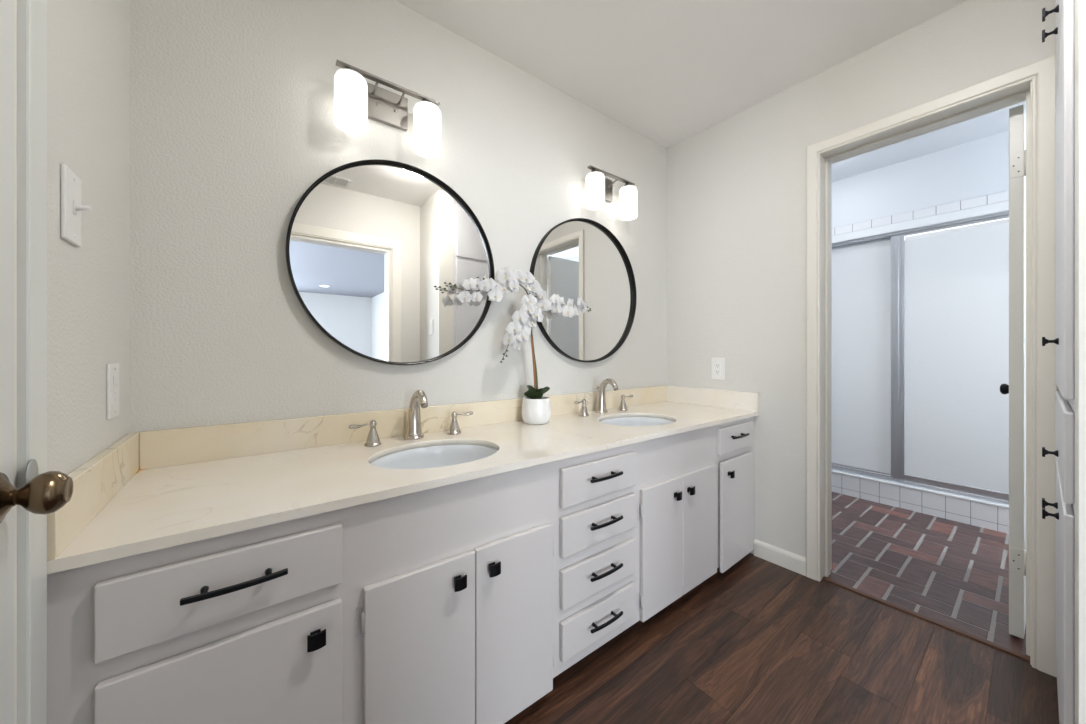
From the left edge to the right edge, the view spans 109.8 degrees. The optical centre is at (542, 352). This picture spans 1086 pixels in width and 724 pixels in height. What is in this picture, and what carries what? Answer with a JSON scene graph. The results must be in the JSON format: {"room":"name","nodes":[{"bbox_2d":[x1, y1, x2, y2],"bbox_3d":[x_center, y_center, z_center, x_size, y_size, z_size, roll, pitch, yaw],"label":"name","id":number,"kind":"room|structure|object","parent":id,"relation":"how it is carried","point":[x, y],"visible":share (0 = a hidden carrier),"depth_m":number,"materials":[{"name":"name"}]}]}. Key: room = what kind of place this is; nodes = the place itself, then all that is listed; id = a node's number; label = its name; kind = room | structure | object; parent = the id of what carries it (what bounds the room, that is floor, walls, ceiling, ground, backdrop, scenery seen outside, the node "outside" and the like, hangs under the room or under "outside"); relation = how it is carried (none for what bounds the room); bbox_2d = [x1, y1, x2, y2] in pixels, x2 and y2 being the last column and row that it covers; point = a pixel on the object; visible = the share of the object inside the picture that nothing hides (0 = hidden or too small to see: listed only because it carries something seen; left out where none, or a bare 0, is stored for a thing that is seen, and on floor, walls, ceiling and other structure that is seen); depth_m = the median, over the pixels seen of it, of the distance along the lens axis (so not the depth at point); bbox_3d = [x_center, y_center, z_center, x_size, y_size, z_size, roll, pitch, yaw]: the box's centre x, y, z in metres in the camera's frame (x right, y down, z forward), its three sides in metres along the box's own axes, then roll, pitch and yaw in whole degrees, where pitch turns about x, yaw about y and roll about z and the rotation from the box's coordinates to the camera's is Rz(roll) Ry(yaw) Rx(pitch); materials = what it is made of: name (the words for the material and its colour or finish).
{"room":"bathroom","nodes":[
{"label":"bathroom","id":0,"kind":"room"},
{"bbox_2d":[47,0,129,474],"bbox_3d":[-0.555,-0.123,0.203,0.120,2.440,2.000,0,0,-38],"label":"wall","id":1,"kind":"structure","parent":0,"point":[88,41],"depth_m":0.76,"materials":[{"name":"white paint"}]},
{"bbox_2d":[14,0,16,723],"bbox_3d":[-0.511,0.071,0.157,0.114,2.050,0.842,0,0,-38],"label":"trim","id":2,"kind":"structure","parent":1,"relation":"attached to","point":[15,1],"depth_m":0.52,"materials":[{"name":"white paint"}]},
{"bbox_2d":[17,0,46,723],"bbox_3d":[-0.465,0.042,0.195,0.014,2.110,0.958,0,0,-38],"label":"door frame","id":3,"kind":"structure","parent":1,"relation":"attached to","point":[31,14],"depth_m":0.53,"materials":[{"name":"white paint"}]},
{"bbox_2d":[0,0,72,723],"bbox_3d":[-0.465,0.069,0.212,0.101,2.035,0.852,0,0,-38],"label":"door","id":4,"kind":"structure","parent":1,"relation":"in","point":[45,493],"depth_m":0.49,"materials":[{"name":"white paint"}]},
{"bbox_2d":[61,164,91,246],"bbox_3d":[-0.838,-0.261,0.691,0.027,0.127,0.078,0,0,-38],"label":"light switch","id":5,"kind":"object","parent":1,"relation":"attached to","point":[71,207],"visible":1,"depth_m":0.68,"materials":[{"name":"white plastic"}]},
{"bbox_2d":[106,363,118,419],"bbox_3d":[-1.005,0.088,0.894,0.009,0.127,0.078,0,0,-38],"label":"wall outlet","id":6,"kind":"object","parent":1,"relation":"attached to","point":[112,369],"visible":1,"depth_m":0.88,"materials":[{"name":"white plastic"}]},
{"bbox_2d":[130,0,665,432],"bbox_3d":[-0.180,-0.123,1.828,2.696,2.440,0.120,0,0,-38],"label":"wall","id":7,"kind":"structure","parent":0,"point":[232,123],"depth_m":1.27,"materials":[{"name":"white paint"}]},
{"bbox_2d":[334,60,440,157],"bbox_3d":[-0.552,-0.868,1.377,0.362,0.218,0.140,0,0,-38],"label":"vanity light","id":8,"kind":"object","parent":7,"relation":"attached to","point":[356,100],"visible":1,"depth_m":1.39,"materials":[{"name":"white glass"}]},
{"bbox_2d":[285,159,494,364],"bbox_3d":[-0.526,-0.335,1.464,0.765,0.765,0.034,0,0,-38],"label":"round mirror","id":9,"kind":"object","parent":7,"relation":"attached to","point":[372,246],"visible":0.97,"depth_m":1.43,"materials":[{"name":"black metal"}]},
{"bbox_2d":[139,385,666,468],"bbox_3d":[-0.146,0.267,1.764,2.389,0.102,0.019,0,0,-38],"label":"backsplash","id":10,"kind":"structure","parent":7,"relation":"attached to","point":[187,445],"depth_m":1.29,"materials":[{"name":"beige stone"}]},
{"bbox_2d":[529,218,636,361],"bbox_3d":[0.245,-0.330,2.056,0.765,0.765,0.034,0,0,-38],"label":"round mirror","id":11,"kind":"object","parent":7,"relation":"attached to","point":[576,258],"visible":0.96,"depth_m":2.06,"materials":[{"name":"black metal"}]},
{"bbox_2d":[585,165,636,219],"bbox_3d":[0.363,-0.868,2.080,0.362,0.218,0.140,0,0,-38],"label":"vanity light","id":12,"kind":"object","parent":7,"relation":"attached to","point":[598,189],"visible":1,"depth_m":2.09,"materials":[{"name":"white glass"}]},
{"bbox_2d":[395,0,1025,181],"bbox_3d":[1.732,-1.393,1.329,5.120,0.100,3.240,0,0,-38],"label":"ceiling","id":13,"kind":"structure","parent":0,"point":[668,72],"depth_m":1.69,"materials":[{"name":"white paint"}]},
{"bbox_2d":[504,492,1058,723],"bbox_3d":[1.304,1.117,1.000,4.040,0.040,3.000,0,0,-38],"label":"floor","id":14,"kind":"structure","parent":0,"point":[759,640],"depth_m":1.41,"materials":[{"name":"brown wood"}]},
{"bbox_2d":[47,417,753,723],"bbox_3d":[0.034,0.717,1.530,2.424,0.758,0.604,0,0,-38],"label":"vanity cabinet","id":15,"kind":"object","parent":14,"relation":"on","point":[464,602],"visible":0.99,"depth_m":0.93,"materials":[{"name":"white paint"}]},
{"bbox_2d":[47,385,758,573],"bbox_3d":[0.024,0.277,1.542,2.428,0.122,0.578,0,0,-38],"label":"countertop","id":16,"kind":"structure","parent":15,"relation":"on","point":[152,490],"depth_m":1.06,"materials":[{"name":"beige stone"}]},
{"bbox_2d":[349,390,472,446],"bbox_3d":[-0.455,0.226,1.388,0.458,0.183,0.152,0,0,-38],"label":"widespread faucet","id":17,"kind":"object","parent":16,"relation":"on","point":[419,398],"visible":1,"depth_m":1.40,"materials":[{"name":"silver metal"}]},
{"bbox_2d":[371,444,497,468],"bbox_3d":[-0.336,0.414,1.222,0.459,0.152,0.371,0,0,-38],"label":"undermount sink","id":18,"kind":"object","parent":16,"relation":"in","point":[440,455],"visible":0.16,"depth_m":1.37,"materials":[{"name":"white ceramic"}]},
{"bbox_2d":[444,267,590,424],"bbox_3d":[-0.044,-0.025,1.703,0.786,0.684,0.154,0,0,-38],"label":"potted orchid","id":19,"kind":"object","parent":16,"relation":"on","point":[536,408],"visible":1,"depth_m":1.66,"materials":[{"name":"white plant"}]},
{"bbox_2d":[574,378,633,416],"bbox_3d":[0.333,0.226,1.993,0.458,0.183,0.152,0,0,-38],"label":"widespread faucet","id":20,"kind":"object","parent":16,"relation":"on","point":[601,401],"visible":1,"depth_m":2.00,"materials":[{"name":"silver metal"}]},
{"bbox_2d":[600,417,673,425],"bbox_3d":[0.449,0.414,1.825,0.459,0.152,0.371,0,0,-38],"label":"undermount sink","id":21,"kind":"object","parent":16,"relation":"in","point":[621,421],"visible":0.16,"depth_m":1.99,"materials":[{"name":"white ceramic"}]},
{"bbox_2d":[832,473,1008,533],"bbox_3d":[2.929,1.032,2.249,0.100,0.169,3.000,0,0,-38],"label":"curb","id":22,"kind":"object","parent":14,"relation":"on","point":[995,518],"depth_m":2.59,"materials":[{"name":"white tile"}]},
{"bbox_2d":[832,469,1008,508],"bbox_3d":[2.935,0.939,2.253,0.126,0.017,3.000,0,0,-38],"label":"cap","id":23,"kind":"object","parent":22,"relation":"on","point":[952,495],"depth_m":2.59,"materials":[{"name":"white tile"}]},
{"bbox_2d":[832,212,1008,504],"bbox_3d":[2.688,0.036,2.566,0.067,1.788,2.197,0,0,-38],"label":"shower enclosure","id":24,"kind":"object","parent":23,"relation":"on","point":[920,326],"visible":0.66,"depth_m":2.62,"materials":[{"name":"glass"}]},
{"bbox_2d":[1042,0,1085,723],"bbox_3d":[1.503,-0.123,0.839,0.932,2.439,0.494,0,0,-38],"label":"closet","id":25,"kind":"object","parent":14,"relation":"on","point":[1064,31],"depth_m":0.82,"materials":[{"name":"white paint"}]},
{"bbox_2d":[666,0,1059,557],"bbox_3d":[1.474,-0.123,1.768,0.145,2.440,1.990,0,0,-38],"label":"wall","id":26,"kind":"structure","parent":0,"point":[736,187],"depth_m":1.99,"materials":[{"name":"white paint"}]},
{"bbox_2d":[712,358,724,379],"bbox_3d":[1.022,0.095,2.231,0.008,0.127,0.078,0,0,-38],"label":"wall outlet","id":27,"kind":"object","parent":26,"relation":"attached to","point":[718,364],"visible":1,"depth_m":2.22,"materials":[{"name":"white plastic"}]},
{"bbox_2d":[754,539,805,575],"bbox_3d":[1.219,1.054,1.971,0.013,0.085,0.244,0,0,-38],"label":"baseboard","id":28,"kind":"structure","parent":26,"relation":"attached to","point":[796,563],"depth_m":1.96,"materials":[{"name":"white paint"}]},
{"bbox_2d":[822,577,1029,661],"bbox_3d":[1.548,1.103,1.606,0.028,0.027,0.640,0,0,-38],"label":"threshold","id":29,"kind":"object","parent":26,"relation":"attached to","point":[951,628],"depth_m":1.55,"materials":[{"name":"brown wood"}]},
{"bbox_2d":[821,81,1031,664],"bbox_3d":[1.580,0.065,1.631,0.145,2.064,0.652,0,0,-38],"label":"trim","id":30,"kind":"structure","parent":26,"relation":"attached to","point":[1022,92],"depth_m":1.63,"materials":[{"name":"white paint"}]},
{"bbox_2d":[806,55,1058,676],"bbox_3d":[1.518,0.044,1.581,0.015,2.104,0.736,0,0,-38],"label":"door frame","id":31,"kind":"structure","parent":26,"relation":"attached to","point":[1041,73],"depth_m":1.33,"materials":[{"name":"white paint"}]},
{"bbox_2d":[1000,104,1025,638],"bbox_3d":[2.047,0.072,1.634,0.603,2.024,0.150,0,0,-36],"label":"door","id":32,"kind":"structure","parent":26,"relation":"in","point":[1016,388],"depth_m":1.46,"materials":[{"name":"white paint"}]},
{"bbox_2d":[832,131,1008,227],"bbox_3d":[2.929,-1.162,2.249,0.100,0.363,3.000,0,0,-38],"label":"wall shower header","id":33,"kind":"structure","parent":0,"point":[980,167],"depth_m":2.59,"materials":[{"name":"white paint"}]},
{"bbox_2d":[832,200,1008,243],"bbox_3d":[2.924,-0.889,2.245,0.114,0.060,3.000,0,0,-38],"label":"trim","id":34,"kind":"structure","parent":33,"relation":"attached to","point":[1000,207],"depth_m":2.58,"materials":[{"name":"white"}]},
{"bbox_2d":[832,190,1008,235],"bbox_3d":[2.926,-0.950,2.247,0.108,0.061,3.000,0,0,-38],"label":"tile trim","id":35,"kind":"structure","parent":33,"relation":"attached to","point":[1001,196],"depth_m":2.58,"materials":[{"name":"white tile"}]},
{"bbox_2d":[905,219,1008,239],"bbox_3d":[3.683,-0.123,2.828,0.100,2.440,3.000,0,0,-38],"label":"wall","id":36,"kind":"structure","parent":0,"point":[1004,220],"depth_m":3.12,"materials":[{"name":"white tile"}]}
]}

